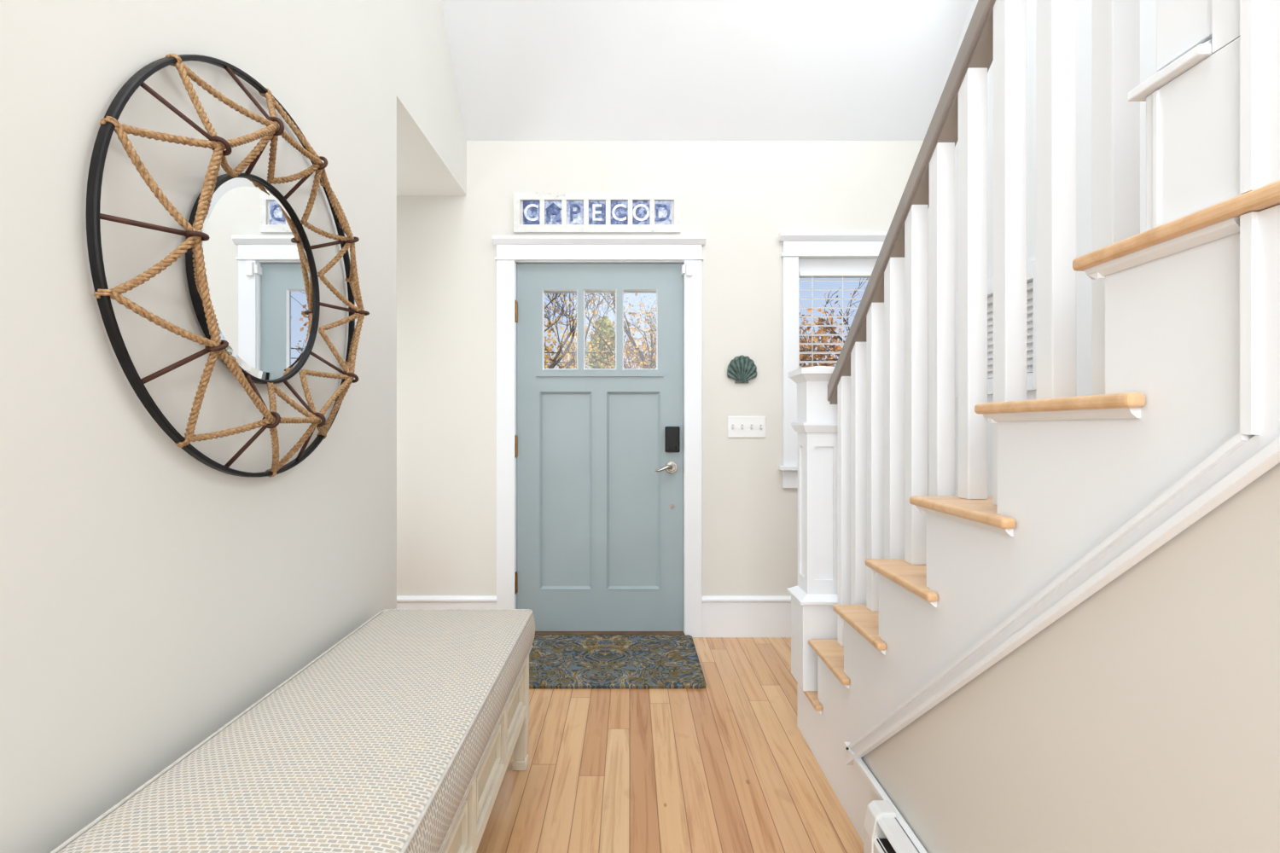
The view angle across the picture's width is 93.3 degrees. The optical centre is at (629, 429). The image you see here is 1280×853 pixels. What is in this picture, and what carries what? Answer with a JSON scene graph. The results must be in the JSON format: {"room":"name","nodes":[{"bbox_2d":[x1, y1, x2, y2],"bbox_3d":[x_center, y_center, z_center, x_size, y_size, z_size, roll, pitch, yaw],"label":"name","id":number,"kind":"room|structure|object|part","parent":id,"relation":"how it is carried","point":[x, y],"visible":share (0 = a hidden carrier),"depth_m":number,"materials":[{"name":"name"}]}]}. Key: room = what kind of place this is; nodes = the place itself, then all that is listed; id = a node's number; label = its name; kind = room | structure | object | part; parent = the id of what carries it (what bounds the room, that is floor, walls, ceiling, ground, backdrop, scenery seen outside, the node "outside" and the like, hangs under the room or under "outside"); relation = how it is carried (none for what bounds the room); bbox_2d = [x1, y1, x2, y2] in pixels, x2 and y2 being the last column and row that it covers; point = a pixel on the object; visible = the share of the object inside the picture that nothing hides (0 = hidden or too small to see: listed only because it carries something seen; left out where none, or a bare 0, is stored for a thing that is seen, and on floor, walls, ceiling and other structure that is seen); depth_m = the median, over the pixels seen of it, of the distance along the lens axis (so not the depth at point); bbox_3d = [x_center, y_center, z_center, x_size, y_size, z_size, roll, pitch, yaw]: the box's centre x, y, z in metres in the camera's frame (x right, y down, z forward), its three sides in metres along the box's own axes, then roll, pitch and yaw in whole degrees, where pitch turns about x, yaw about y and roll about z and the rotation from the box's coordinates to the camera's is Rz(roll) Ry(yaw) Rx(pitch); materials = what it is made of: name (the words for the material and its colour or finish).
{"room":"entrance hallway","nodes":[
{"label":"entrance hallway","id":0,"kind":"room"},
{"bbox_2d":[0,0,466,852],"bbox_3d":[-0.968,-1.515,0.155,0.150,5.300,6.310,0,0,0],"label":"wall","id":1,"kind":"structure","parent":0,"point":[152,595],"depth_m":1.16,"materials":[{"name":"paint"}]},
{"bbox_2d":[85,53,369,477],"bbox_3d":[-0.831,-0.350,1.445,0.115,0.936,0.928,0,0,0],"label":"wall mirror","id":2,"kind":"object","parent":1,"relation":"attached to","point":[252,274],"visible":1,"depth_m":1.34,"materials":[{"name":"black metal"}]},
{"bbox_2d":[396,144,438,195],"bbox_3d":[-1.772,-1.322,2.740,1.457,0.086,1.140,0,0,0],"label":"ceiling","id":3,"kind":"structure","parent":0,"point":[410,181],"depth_m":3.11,"materials":[{"name":"paint"}]},
{"bbox_2d":[396,140,923,595],"bbox_3d":[-0.365,-0.315,3.380,4.270,2.900,0.140,0,0,0],"label":"wall","id":4,"kind":"structure","parent":0,"point":[740,195],"depth_m":3.31,"materials":[{"name":"paint"}]},
{"bbox_2d":[513,192,680,233],"bbox_3d":[-0.178,-1.181,3.299,0.906,0.217,0.022,0,0,0],"label":"wall sign","id":5,"kind":"object","parent":4,"relation":"attached to","point":[534,212],"visible":1,"depth_m":3.29,"materials":[{"name":"white wood"}]},
{"bbox_2d":[492,235,705,637],"bbox_3d":[-0.166,0.044,3.355,1.154,2.182,0.190,0,0,0],"label":"trim","id":6,"kind":"structure","parent":4,"relation":"attached to","point":[511,250],"depth_m":3.29,"materials":[{"name":"white paint"}]},
{"bbox_2d":[514,263,684,634],"bbox_3d":[-0.164,0.112,3.359,0.957,2.046,0.183,0,0,0],"label":"door","id":7,"kind":"structure","parent":4,"relation":"in","point":[599,452],"depth_m":3.33,"materials":[{"name":"blue paint"}]},
{"bbox_3d":[-0.353,0.339,3.349,0.285,1.089,0.040,0,0,0],"label":"panel","id":8,"kind":"part","parent":7,"relation":"part of","materials":[{"name":"blue paint"}]},
{"bbox_3d":[-0.164,-0.301,3.326,0.701,0.023,0.012,0,0,0],"label":"shelf moulding","id":9,"kind":"part","parent":7,"relation":"part of","materials":[{"name":"blue paint"}]},
{"bbox_3d":[0.021,0.339,3.349,0.294,1.089,0.040,0,0,0],"label":"panel","id":10,"kind":"part","parent":7,"relation":"part of","materials":[{"name":"blue paint"}]},
{"bbox_3d":[0.183,0.215,3.277,0.098,0.037,0.024,0,0,-5],"label":"lever","id":11,"kind":"part","parent":7,"relation":"part of","materials":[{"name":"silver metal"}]},
{"bbox_3d":[0.229,0.210,3.307,0.068,0.068,0.050,0,0,0],"label":"handle","id":12,"kind":"part","parent":7,"relation":"part of","materials":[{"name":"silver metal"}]},
{"bbox_2d":[681,261,692,276],"bbox_3d":[0.313,-0.869,3.301,0.056,0.075,0.062,0,0,0],"label":"sensor","id":13,"kind":"object","parent":7,"relation":"attached to","point":[688,269],"visible":0.96,"depth_m":3.27,"materials":[{"name":"white plastic"}]},
{"bbox_2d":[727,354,756,383],"bbox_3d":[0.612,-0.326,3.294,0.165,0.152,0.030,0,0,0],"label":"shell ornament","id":14,"kind":"object","parent":4,"relation":"attached to","point":[741,369],"visible":1,"depth_m":3.29,"materials":[{"name":"green ceramic"}]},
{"bbox_2d":[702,595,791,637],"bbox_3d":[1.006,1.024,3.297,1.228,0.222,0.026,0,0,0],"label":"baseboard","id":15,"kind":"structure","parent":4,"relation":"attached to","point":[723,616],"depth_m":3.29,"materials":[{"name":"white paint"}]},
{"bbox_2d":[727,416,765,437],"bbox_3d":[0.636,-0.012,3.300,0.200,0.111,0.020,0,0,0],"label":"light switch","id":16,"kind":"object","parent":4,"relation":"attached to","point":[738,427],"visible":1,"depth_m":3.29,"materials":[{"name":"white plastic"}]},
{"bbox_2d":[778,232,887,488],"bbox_3d":[1.181,-0.371,3.333,0.732,1.388,0.155,0,0,0],"label":"window","id":17,"kind":"structure","parent":4,"relation":"in","point":[795,245],"depth_m":3.29,"materials":[{"name":"white paint"}]},
{"bbox_3d":[1.181,0.262,3.292,0.728,0.122,0.075,0,0,0],"label":"sill","id":18,"kind":"part","parent":17,"relation":"part of","materials":[{"name":"white paint"}]},
{"bbox_2d":[799,272,872,362],"bbox_3d":[1.172,-0.365,3.350,0.471,1.000,0.052,0,0,0],"label":"window blind","id":19,"kind":"object","parent":17,"relation":"attached to","point":[802,275],"visible":0.27,"depth_m":3.33,"materials":[{"name":"white plastic"}]},
{"bbox_3d":[1.172,-0.855,3.352,0.471,0.020,0.048,0,0,0],"label":"head rail","id":20,"kind":"part","parent":19,"relation":"part of","materials":[{"name":"white plastic"}]},
{"bbox_3d":[1.172,-0.355,3.326,0.339,0.980,0.004,0,0,0],"label":"ladder cord","id":21,"kind":"part","parent":19,"relation":"part of","materials":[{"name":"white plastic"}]},
{"bbox_3d":[1.173,-0.367,3.370,0.535,1.144,0.080,0,0,0],"label":"sash","id":22,"kind":"part","parent":17,"relation":"part of","materials":[{"name":"white paint"}]},
{"bbox_2d":[476,637,863,852],"bbox_3d":[-0.365,1.185,0.155,4.270,0.100,6.610,0,0,0],"label":"floor","id":23,"kind":"structure","parent":0,"point":[727,765],"depth_m":1.99,"materials":[{"name":"brown wood"}]},
{"bbox_2d":[49,609,535,852],"bbox_3d":[-0.587,0.868,1.341,0.529,0.535,1.467,0,0,0],"label":"upholstered bench","id":24,"kind":"object","parent":23,"relation":"on","point":[402,736],"visible":1,"depth_m":1.17,"materials":[{"name":"fabric"}]},
{"bbox_3d":[-0.367,0.939,2.030,0.050,0.393,0.050,0,0,0],"label":"leg","id":25,"kind":"part","parent":24,"relation":"part of","materials":[{"name":"beige paint"}]},
{"bbox_2d":[529,634,706,688],"bbox_3d":[-0.122,1.126,2.963,0.919,0.017,0.650,0,0,0],"label":"door mat","id":26,"kind":"object","parent":23,"relation":"on","point":[555,661],"visible":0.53,"depth_m":2.89,"materials":[{"name":"multicoloured fabric"}]},
{"bbox_2d":[863,800,919,852],"bbox_3d":[0.599,1.019,0.961,0.059,0.232,1.022,0,0,0],"label":"baseboard heater","id":27,"kind":"object","parent":23,"relation":"on","point":[882,832],"visible":1,"depth_m":1.41,"materials":[{"name":"metal"}]},
{"bbox_3d":[0.578,1.031,0.955,0.012,0.148,1.010,0,0,0],"label":"panel","id":28,"kind":"part","parent":27,"relation":"part of","materials":[{"name":"metal"}]},
{"bbox_2d":[786,0,1279,843],"bbox_3d":[1.105,-0.067,1.194,1.025,2.403,2.288,0,0,0],"label":"staircase","id":29,"kind":"structure","parent":23,"relation":"on","point":[897,582],"depth_m":1.06,"materials":[{"name":"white wood"}]},
{"bbox_3d":[0.685,0.597,2.190,0.184,0.030,0.184,0,0,0],"label":"moulding","id":30,"kind":"part","parent":29,"relation":"part of","materials":[{"name":"white paint"}]},
{"bbox_3d":[0.685,0.764,2.190,0.160,0.305,0.160,0,0,0],"label":"newel post","id":31,"kind":"part","parent":29,"relation":"part of","materials":[{"name":"white paint"}]},
{"bbox_3d":[1.121,0.366,1.417,0.993,0.016,0.316,0,0,0],"label":"cove moulding","id":32,"kind":"part","parent":29,"relation":"part of","materials":[{"name":"white paint"}]},
{"bbox_3d":[0.725,-0.664,1.437,0.060,1.132,1.383,0,0,0],"label":"handrail","id":33,"kind":"part","parent":29,"relation":"part of","materials":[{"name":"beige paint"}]},
{"bbox_3d":[1.121,0.174,1.166,0.993,0.016,0.316,0,0,0],"label":"cove moulding","id":34,"kind":"part","parent":29,"relation":"part of","materials":[{"name":"white paint"}]},
{"bbox_3d":[1.121,-0.018,0.915,0.993,0.016,0.316,0,0,0],"label":"cove moulding","id":35,"kind":"part","parent":29,"relation":"part of","materials":[{"name":"white paint"}]},
{"bbox_3d":[1.121,-0.211,0.730,0.993,0.016,0.208,0,0,0],"label":"cove moulding","id":36,"kind":"part","parent":29,"relation":"part of","materials":[{"name":"white paint"}]},
{"bbox_3d":[0.717,-0.423,0.706,0.194,0.030,0.097,0,0,0],"label":"moulding","id":37,"kind":"part","parent":29,"relation":"part of","materials":[{"name":"white paint"}]},
{"bbox_3d":[0.717,-0.323,0.657,0.170,0.170,0.170,0,0,0],"label":"newel post","id":38,"kind":"part","parent":29,"relation":"part of","materials":[{"name":"white paint"}]},
{"bbox_3d":[0.628,-0.739,0.613,0.008,0.998,0.226,0,0,0],"label":"panel moulding","id":39,"kind":"part","parent":29,"relation":"part of","materials":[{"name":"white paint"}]},
{"bbox_2d":[441,0,971,140],"bbox_3d":[0.363,-2.905,0.225,2.813,2.760,6.450,0,0,0],"label":"ceiling","id":40,"kind":"structure","parent":0,"point":[525,70],"depth_m":3.05,"materials":[{"name":"paint"}]},
{"bbox_2d":[927,0,1156,495],"bbox_3d":[1.690,-1.515,0.155,0.140,5.300,6.310,0,0,0],"label":"wall","id":41,"kind":"structure","parent":0,"point":[1148,8],"depth_m":2.18,"materials":[{"name":"paint"}]},
{"bbox_2d":[955,259,1036,397],"bbox_3d":[1.655,-0.412,2.650,0.110,0.515,0.640,0,0,0],"label":"window","id":42,"kind":"structure","parent":41,"relation":"in","point":[1031,266],"depth_m":2.42,"materials":[{"name":"white paint"}]},
{"bbox_2d":[987,281,1033,378],"bbox_3d":[1.644,-0.415,2.650,0.032,0.366,0.492,0,0,0],"label":"window blind","id":43,"kind":"object","parent":42,"relation":"attached to","point":[1030,285],"visible":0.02,"depth_m":2.50,"materials":[{"name":"white plastic"}]},
{"bbox_3d":[1.644,-0.584,2.650,0.032,0.028,0.492,0,0,0],"label":"head rail","id":44,"kind":"part","parent":43,"relation":"part of","materials":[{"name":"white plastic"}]},
{"bbox_2d":[861,462,1279,852],"bbox_3d":[0.668,0.495,0.470,0.044,1.280,2.540,0,0,0],"label":"wall","id":45,"kind":"structure","parent":0,"point":[1144,718],"depth_m":0.78,"materials":[{"name":"paint"}]},
{"bbox_2d":[843,431,1279,852],"bbox_3d":[0.631,0.423,1.105,0.017,1.094,1.310,0,0,0],"label":"trim","id":46,"kind":"structure","parent":45,"relation":"attached to","point":[1238,462],"depth_m":0.81,"materials":[{"name":"white paint"}]},
{"bbox_2d":[1239,204,1279,449],"bbox_3d":[0.632,-0.099,0.559,0.017,0.239,0.118,0,0,0],"label":"trim","id":47,"kind":"structure","parent":45,"relation":"attached to","point":[1259,231],"depth_m":0.60,"materials":[{"name":"white paint"}]},
{"label":"outside","id":48,"kind":"structure","parent":0,"visible":0},
{"bbox_3d":[10.000,1.485,41.730,100.000,0.100,76.540,0,0,0],"label":"ground","id":49,"kind":"structure","parent":48,"visible":0},
{"bbox_2d":[544,306,605,368],"bbox_3d":[-4.094,-2.513,29.980,5.713,7.925,3.765,0,0,0],"label":"shrub","id":50,"kind":"object","parent":49,"relation":"on","point":[549,334],"visible":0.07,"depth_m":29.71,"materials":[{"name":"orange plant"}]},
{"bbox_2d":[544,292,645,368],"bbox_3d":[-1.588,-1.657,12.603,5.497,6.210,3.805,0,0,-40],"label":"oak tree","id":51,"kind":"object","parent":49,"relation":"on","point":[555,362],"visible":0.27,"depth_m":12.96,"materials":[{"name":"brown plant"}]},
{"bbox_2d":[544,292,656,368],"bbox_3d":[0.203,-2.579,19.925,6.110,8.066,5.865,0,0,0],"label":"oak tree","id":52,"kind":"object","parent":49,"relation":"on","point":[641,355],"visible":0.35,"depth_m":19.76,"materials":[{"name":"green plant"}]},
{"bbox_2d":[585,315,615,368],"bbox_3d":[-1.644,-2.660,35.752,4.622,8.190,4.377,0,0,0],"label":"evergreen tree","id":53,"kind":"object","parent":49,"relation":"on","point":[604,327],"visible":0.18,"depth_m":35.57,"materials":[{"name":"green plant"}]},
{"bbox_2d":[589,303,656,368],"bbox_3d":[0.888,-2.462,31.042,5.942,7.825,4.260,0,0,0],"label":"shrub","id":54,"kind":"object","parent":49,"relation":"on","point":[636,314],"visible":0.02,"depth_m":30.64,"materials":[{"name":"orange plant"}]},
{"bbox_2d":[799,301,845,366],"bbox_3d":[10.236,-2.391,28.044,7.830,7.687,4.744,0,0,11],"label":"shrub","id":55,"kind":"object","parent":49,"relation":"on","point":[834,346],"visible":0.06,"depth_m":27.95,"materials":[{"name":"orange plant"}]},
{"bbox_2d":[799,278,869,366],"bbox_3d":[6.338,-1.685,13.958,5.138,6.298,5.774,0,0,-41],"label":"oak tree","id":56,"kind":"object","parent":49,"relation":"on","point":[858,288],"visible":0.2,"depth_m":14.34,"materials":[{"name":"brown plant"}]},
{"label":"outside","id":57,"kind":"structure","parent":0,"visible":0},
{"bbox_2d":[544,291,656,292],"bbox_3d":[-0.150,-1.190,4.280,2.100,0.150,1.340,0,0,0],"label":"porch roof","id":58,"kind":"structure","parent":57,"point":[544,292],"depth_m":4.92,"materials":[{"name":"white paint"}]},
{"bbox_3d":[-1.771,-0.165,2.740,1.457,2.600,1.140,0,0,0],"label":"wall","id":59,"kind":"structure","parent":0,"visible":0},
{"bbox_2d":[396,595,496,609],"bbox_3d":[-1.562,1.024,3.297,1.676,0.222,0.026,0,0,0],"label":"baseboard","id":60,"kind":"structure","parent":59,"relation":"attached to","point":[403,602],"depth_m":3.29,"materials":[{"name":"white paint"}]}
]}

